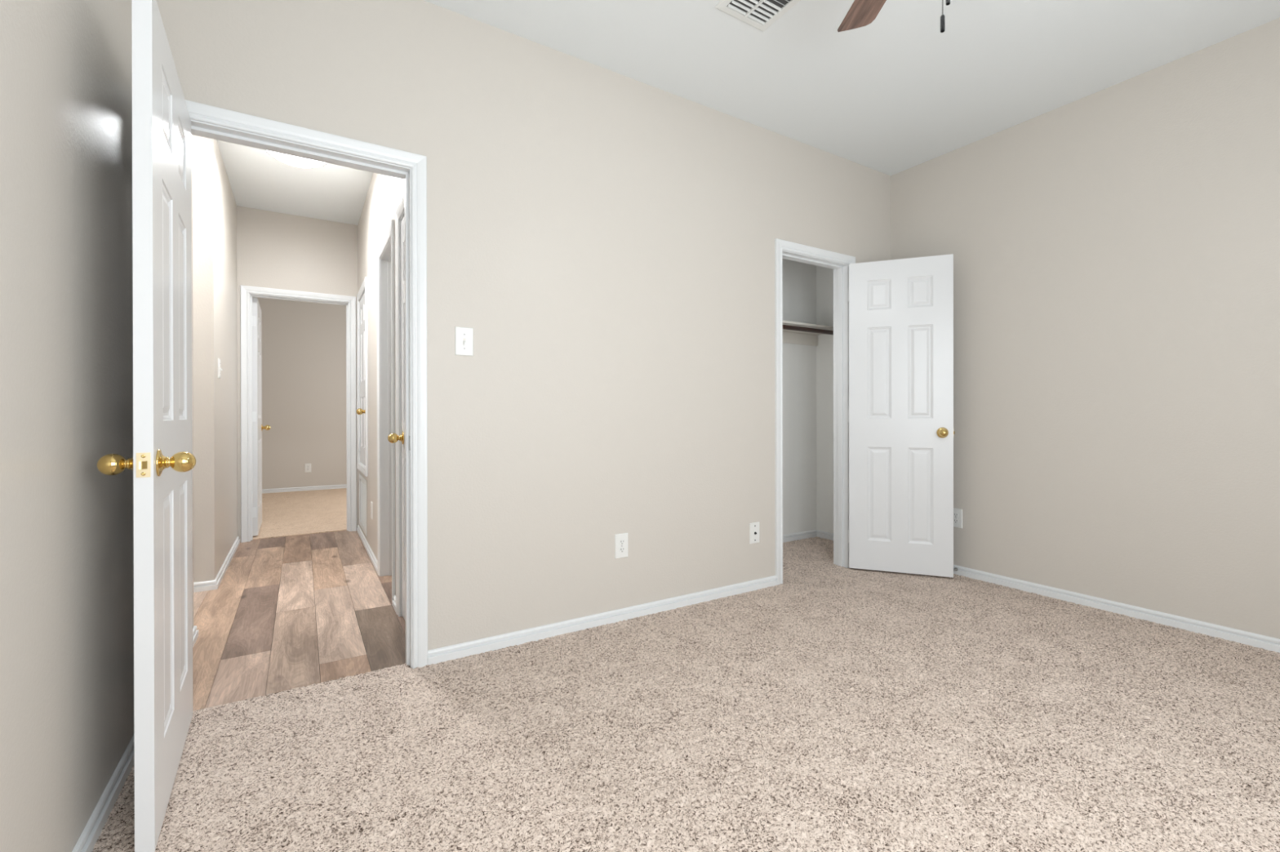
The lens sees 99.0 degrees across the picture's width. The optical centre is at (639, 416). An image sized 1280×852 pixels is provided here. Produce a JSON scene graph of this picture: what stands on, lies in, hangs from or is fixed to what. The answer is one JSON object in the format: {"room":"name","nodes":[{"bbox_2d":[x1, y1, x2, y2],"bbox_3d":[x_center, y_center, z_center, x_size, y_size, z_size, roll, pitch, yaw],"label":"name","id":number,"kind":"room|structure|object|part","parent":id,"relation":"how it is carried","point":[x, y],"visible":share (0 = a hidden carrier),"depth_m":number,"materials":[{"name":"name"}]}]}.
{"room":"empty bedroom","nodes":[
{"label":"empty bedroom","id":0,"kind":"room"},
{"bbox_2d":[0,0,237,851],"bbox_3d":[-1.644,-0.329,1.714,0.130,2.773,6.415,0,0,-32],"label":"wall","id":1,"kind":"structure","parent":0,"point":[67,525],"depth_m":1.22,"materials":[{"name":"grey paint"}]},
{"bbox_2d":[71,734,134,851],"bbox_3d":[-0.787,1.008,0.457,0.016,0.066,3.141,0,0,-32],"label":"baseboard","id":2,"kind":"structure","parent":1,"relation":"attached to","point":[89,837],"depth_m":1.40,"materials":[{"name":"white paint"}]},
{"bbox_2d":[193,536,239,592],"bbox_3d":[-3.430,1.014,3.533,1.261,0.066,1.409,0,0,-32],"label":"baseboard","id":3,"kind":"structure","parent":1,"relation":"attached to","point":[211,584],"depth_m":3.35,"materials":[{"name":"white paint"}]},
{"bbox_2d":[217,358,222,378],"bbox_3d":[-2.667,-0.304,3.477,0.017,0.122,0.076,0,0,-32],"label":"light switch","id":4,"kind":"object","parent":1,"relation":"attached to","point":[219,359],"visible":1,"depth_m":3.44,"materials":[{"name":"white plastic"}]},
{"bbox_3d":[-2.671,-0.304,3.474,0.006,0.122,0.076,0,0,-32],"label":"plate","id":5,"kind":"part","parent":4,"relation":"part of","materials":[{"name":"white plastic"}]},
{"bbox_2d":[192,134,217,582],"bbox_3d":[-3.154,-0.329,2.961,1.355,2.773,0.115,0,0,-32],"label":"wall","id":6,"kind":"structure","parent":0,"point":[204,246],"depth_m":3.25,"materials":[{"name":"grey paint"}]},
{"bbox_2d":[236,205,358,542],"bbox_3d":[-2.814,-0.333,4.829,3.500,2.773,0.115,0,0,-32],"label":"wall","id":7,"kind":"structure","parent":0,"point":[275,250],"depth_m":4.66,"materials":[{"name":"grey paint"}]},
{"bbox_2d":[252,297,271,536],"bbox_3d":[-3.450,0.004,4.933,0.179,2.018,0.728,0,0,-32],"label":"door","id":8,"kind":"structure","parent":7,"relation":"in","point":[257,427],"depth_m":4.64,"materials":[{"name":"white paint"}]},
{"bbox_3d":[-3.555,0.109,5.212,0.059,0.051,0.051,0,0,-32],"label":"knob","id":9,"kind":"part","parent":8,"relation":"part of","materials":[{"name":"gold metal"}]},
{"bbox_2d":[240,284,356,542],"bbox_3d":[-2.942,-0.018,4.750,0.841,2.108,0.147,0,0,-32],"label":"door frame","id":10,"kind":"structure","parent":7,"relation":"attached to","point":[246,293],"depth_m":4.58,"materials":[{"name":"white paint"}]},
{"bbox_2d":[252,297,346,488],"bbox_3d":[-4.531,-0.335,7.603,3.500,2.773,0.100,0,0,-32],"label":"wall","id":11,"kind":"structure","parent":0,"point":[304,344],"depth_m":7.50,"materials":[{"name":"grey paint"}]},
{"bbox_2d":[262,484,346,493],"bbox_3d":[-4.498,1.000,7.556,3.280,0.066,0.016,0,0,-32],"label":"baseboard","id":12,"kind":"structure","parent":11,"relation":"attached to","point":[344,486],"depth_m":7.49,"materials":[{"name":"white paint"}]},
{"bbox_2d":[304,463,311,472],"bbox_3d":[-4.565,0.712,7.519,0.076,0.122,0.009,0,0,-32],"label":"wall outlet","id":13,"kind":"object","parent":11,"relation":"attached to","point":[307,466],"visible":1,"depth_m":7.51,"materials":[{"name":"white plastic"}]},
{"bbox_2d":[357,173,404,595],"bbox_3d":[-1.697,-0.332,3.675,0.115,2.773,3.023,0,0,-32],"label":"wall","id":14,"kind":"structure","parent":0,"point":[384,194],"depth_m":3.90,"materials":[{"name":"grey paint"}]},
{"bbox_2d":[355,292,365,466],"bbox_3d":[-2.318,-0.303,4.538,0.107,1.406,0.638,0,0,-32],"label":"door","id":15,"kind":"structure","parent":14,"relation":"in","point":[361,323],"depth_m":4.58,"materials":[{"name":"white paint"}]},
{"bbox_3d":[-2.201,-0.036,4.306,0.059,0.051,0.051,0,0,-32],"label":"knob","id":16,"kind":"part","parent":15,"relation":"part of","materials":[{"name":"gold metal"}]},
{"bbox_2d":[356,276,368,476],"bbox_3d":[-2.253,-0.304,4.574,0.147,1.538,0.760,0,0,-32],"label":"door frame","id":17,"kind":"structure","parent":14,"relation":"attached to","point":[361,467],"depth_m":4.52,"materials":[{"name":"white paint"}]},
{"bbox_2d":[359,473,366,536],"bbox_3d":[-2.299,0.723,4.552,0.020,0.440,0.600,0,0,-32],"label":"air vent","id":18,"kind":"object","parent":14,"relation":"in","point":[362,522],"visible":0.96,"depth_m":4.54,"materials":[{"name":"white metal"}]},
{"bbox_2d":[356,524,377,573],"bbox_3d":[-2.122,1.011,4.243,0.016,0.066,1.578,0,0,-32],"label":"baseboard","id":19,"kind":"structure","parent":14,"relation":"attached to","point":[368,549],"depth_m":4.13,"materials":[{"name":"white paint"}]},
{"bbox_2d":[370,501,373,519],"bbox_3d":[-1.949,0.684,3.969,0.009,0.122,0.076,0,0,-32],"label":"wall outlet","id":20,"kind":"object","parent":14,"relation":"attached to","point":[371,503],"visible":1,"depth_m":3.94,"materials":[{"name":"white plastic"}]},
{"bbox_2d":[376,219,395,605],"bbox_3d":[-1.471,-0.018,3.312,0.147,2.108,0.690,0,0,-32],"label":"door frame","id":21,"kind":"structure","parent":14,"relation":"attached to","point":[385,252],"depth_m":3.53,"materials":[{"name":"white paint"}]},
{"bbox_2d":[392,595,395,612],"bbox_3d":[-1.307,1.012,2.926,0.016,0.066,0.140,0,0,-32],"label":"baseboard","id":22,"kind":"structure","parent":14,"relation":"attached to","point":[394,597],"depth_m":2.94,"materials":[{"name":"white paint"}]},
{"bbox_2d":[387,217,405,621],"bbox_3d":[-1.121,0.012,2.605,0.107,2.018,0.470,0,0,-32],"label":"door","id":23,"kind":"structure","parent":14,"relation":"in","point":[392,437],"depth_m":2.76,"materials":[{"name":"white paint"}]},
{"bbox_3d":[-1.233,0.110,2.742,0.059,0.051,0.051,0,0,-32],"label":"knob","id":24,"kind":"part","parent":23,"relation":"part of","materials":[{"name":"gold metal"}]},
{"bbox_2d":[156,0,890,650],"bbox_3d":[0.055,-0.334,2.914,4.271,2.773,0.115,0,0,-32],"label":"wall","id":25,"kind":"structure","parent":0,"point":[604,238],"depth_m":2.59,"materials":[{"name":"grey paint"}]},
{"bbox_2d":[96,0,196,851],"bbox_3d":[-1.342,0.007,1.556,0.179,2.018,0.726,0,0,-34],"label":"door","id":26,"kind":"structure","parent":25,"relation":"in","point":[162,462],"depth_m":1.33,"materials":[{"name":"white paint"}]},
{"bbox_3d":[-1.230,0.113,1.280,0.059,0.051,0.051,0,0,-34],"label":"knob","id":27,"kind":"part","parent":26,"relation":"part of","materials":[{"name":"gold metal"}]},
{"bbox_3d":[-1.147,0.113,1.263,0.025,0.057,0.002,0,0,-34],"label":"latch plate","id":28,"kind":"part","parent":26,"relation":"part of","materials":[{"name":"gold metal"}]},
{"bbox_3d":[-1.130,0.113,1.346,0.059,0.051,0.051,0,0,-34],"label":"knob","id":29,"kind":"part","parent":26,"relation":"part of","materials":[{"name":"gold metal"}]},
{"bbox_2d":[192,626,198,647],"bbox_3d":[-2.423,1.016,1.919,1.276,0.066,0.759,0,0,-32],"label":"baseboard","id":30,"kind":"structure","parent":25,"relation":"attached to","point":[195,633],"depth_m":2.52,"materials":[{"name":"white paint"}]},
{"bbox_2d":[185,99,427,669],"bbox_3d":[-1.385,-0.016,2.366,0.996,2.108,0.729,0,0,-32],"label":"door frame","id":31,"kind":"structure","parent":25,"relation":"attached to","point":[209,122],"depth_m":2.24,"materials":[{"name":"white paint"}]},
{"bbox_2d":[408,435,410,450],"bbox_3d":[-0.947,0.111,2.249,0.001,0.060,0.030,0,0,-32],"label":"strike plate","id":32,"kind":"object","parent":25,"relation":"attached to","point":[409,436],"visible":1,"depth_m":2.25,"materials":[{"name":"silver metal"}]},
{"bbox_2d":[454,326,473,356],"bbox_3d":[-0.750,-0.320,2.339,0.076,0.122,0.017,0,0,-32],"label":"light switch","id":33,"kind":"object","parent":25,"relation":"attached to","point":[464,336],"visible":1,"depth_m":2.34,"materials":[{"name":"white plastic"}]},
{"bbox_2d":[427,575,777,665],"bbox_3d":[-0.026,1.002,2.788,2.004,0.066,0.016,0,0,-32],"label":"baseboard","id":34,"kind":"structure","parent":25,"relation":"attached to","point":[444,654],"depth_m":2.64,"materials":[{"name":"white paint"}]},
{"bbox_2d":[614,533,627,559],"bbox_3d":[-0.092,0.653,2.752,0.076,0.122,0.009,0,0,-32],"label":"wall outlet","id":35,"kind":"object","parent":25,"relation":"attached to","point":[620,540],"visible":1,"depth_m":2.75,"materials":[{"name":"white plastic"}]},
{"bbox_2d":[618,546,625,552],"bbox_3d":[-0.090,0.672,2.750,0.034,0.027,0.003,0,0,-32],"label":"receptacle","id":36,"kind":"object","parent":35,"relation":"attached to","point":[621,549],"depth_m":2.75,"materials":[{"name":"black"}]},
{"bbox_2d":[618,539,625,545],"bbox_3d":[-0.090,0.633,2.749,0.034,0.027,0.003,0,0,-32],"label":"receptacle","id":37,"kind":"object","parent":35,"relation":"attached to","point":[621,542],"depth_m":2.75,"materials":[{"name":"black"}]},
{"bbox_2d":[749,522,759,544],"bbox_3d":[0.680,0.690,3.226,0.076,0.122,0.015,0,0,-32],"label":"cable plate","id":38,"kind":"object","parent":25,"relation":"attached to","point":[753,527],"visible":1,"depth_m":3.22,"materials":[{"name":"white plastic"}]},
{"bbox_2d":[774,238,855,585],"bbox_3d":[1.105,-0.022,3.565,0.743,2.108,0.147,0,0,-32],"label":"door frame","id":39,"kind":"structure","parent":25,"relation":"attached to","point":[839,263],"depth_m":3.69,"materials":[{"name":"white paint"}]},
{"bbox_2d":[847,253,955,577],"bbox_3d":[1.680,-0.002,3.538,0.628,2.018,0.179,0,0,21],"label":"door","id":40,"kind":"structure","parent":25,"relation":"in","point":[900,411],"depth_m":3.52,"materials":[{"name":"white paint"}]},
{"bbox_3d":[1.884,0.104,3.394,0.051,0.051,0.059,0,0,21],"label":"knob","id":41,"kind":"part","parent":40,"relation":"part of","materials":[{"name":"gold metal"}]},
{"bbox_2d":[92,488,1279,851],"bbox_3d":[-1.265,1.073,3.936,5.468,0.101,9.577,0,0,-32],"label":"floor","id":42,"kind":"structure","parent":0,"point":[830,707],"depth_m":1.81,"materials":[{"name":"carpet"}]},
{"bbox_2d":[216,0,1279,225],"bbox_3d":[-1.275,-1.770,3.952,5.700,0.100,9.835,0,0,-32],"label":"ceiling","id":43,"kind":"structure","parent":0,"point":[893,94],"depth_m":2.64,"materials":[{"name":"white paint"}]},
{"bbox_2d":[266,150,326,168],"bbox_3d":[-2.170,-1.661,3.459,0.362,0.113,0.373,0,0,-32],"label":"dome light","id":44,"kind":"object","parent":43,"relation":"attached to","point":[294,161],"visible":0.38,"depth_m":3.46,"materials":[{"name":"white glass"}]},
{"bbox_2d":[715,0,800,31],"bbox_3d":[0.519,-1.714,2.229,0.277,0.012,0.328,0,0,-32],"label":"ceiling vent","id":45,"kind":"object","parent":43,"relation":"in","point":[760,15],"visible":1,"depth_m":2.31,"materials":[{"name":"white metal"}]},
{"bbox_2d":[837,0,950,32],"bbox_3d":[0.832,-1.369,1.442,1.094,0.700,1.081,0,0,-32],"label":"ceiling fan","id":46,"kind":"object","parent":43,"relation":"hanging from","point":[861,13],"visible":1,"depth_m":1.93,"materials":[{"name":"brown wood"}]},
{"bbox_3d":[0.793,-1.427,1.817,0.128,0.006,0.397,-11,0,-2],"label":"blade","id":47,"kind":"part","parent":46,"relation":"part of","materials":[{"name":"brown wood"}]},
{"bbox_2d":[782,258,816,535],"bbox_3d":[0.739,-0.337,4.238,1.940,2.773,0.110,0,0,-32],"label":"wall","id":48,"kind":"structure","parent":0,"point":[799,279],"depth_m":4.54,"materials":[{"name":"white paint"}]},
{"bbox_2d":[782,331,817,346],"bbox_3d":[0.772,-0.638,4.181,1.709,0.090,0.018,0,0,-32],"label":"cleat","id":49,"kind":"object","parent":48,"relation":"attached to","point":[788,337],"visible":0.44,"depth_m":4.51,"materials":[{"name":"white paint"}]},
{"bbox_2d":[782,529,833,542],"bbox_3d":[0.940,0.998,3.926,1.706,0.066,0.632,0,0,-32],"label":"baseboard","id":50,"kind":"structure","parent":48,"relation":"attached to","point":[800,535],"depth_m":4.53,"materials":[{"name":"white paint"}]},
{"bbox_2d":[782,320,833,335],"bbox_3d":[0.848,-0.693,4.058,1.713,0.018,0.308,0,0,-32],"label":"closet shelf","id":51,"kind":"object","parent":48,"relation":"attached to","point":[784,322],"visible":0.2,"depth_m":4.21,"materials":[{"name":"white paint"}]},
{"bbox_2d":[816,266,833,533],"bbox_3d":[1.747,-0.339,4.346,0.113,2.773,0.768,0,0,-32],"label":"wall","id":52,"kind":"structure","parent":0,"point":[824,276],"depth_m":4.57,"materials":[{"name":"white paint"}]},
{"bbox_2d":[782,324,833,334],"bbox_3d":[0.921,-0.657,3.943,1.713,0.052,0.052,0,0,-32],"label":"closet rod","id":53,"kind":"object","parent":52,"relation":"attached to","point":[784,326],"visible":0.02,"depth_m":4.14,"materials":[{"name":"brown wood"}]},
{"bbox_2d":[890,17,1279,639],"bbox_3d":[2.714,-0.337,2.566,0.115,2.773,3.277,0,0,-32],"label":"wall","id":54,"kind":"structure","parent":0,"point":[1115,249],"depth_m":2.81,"materials":[{"name":"grey paint"}]},
{"bbox_2d":[953,508,962,528],"bbox_3d":[2.044,0.658,3.536,0.009,0.122,0.076,0,0,-32],"label":"wall outlet","id":55,"kind":"object","parent":54,"relation":"attached to","point":[957,513],"visible":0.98,"depth_m":3.52,"materials":[{"name":"white plastic"}]},
{"bbox_2d":[953,564,1279,653],"bbox_3d":[2.630,0.998,2.583,0.016,0.066,3.160,0,0,-32],"label":"baseboard","id":56,"kind":"structure","parent":54,"relation":"attached to","point":[1272,644],"depth_m":2.78,"materials":[{"name":"white paint"}]}
]}

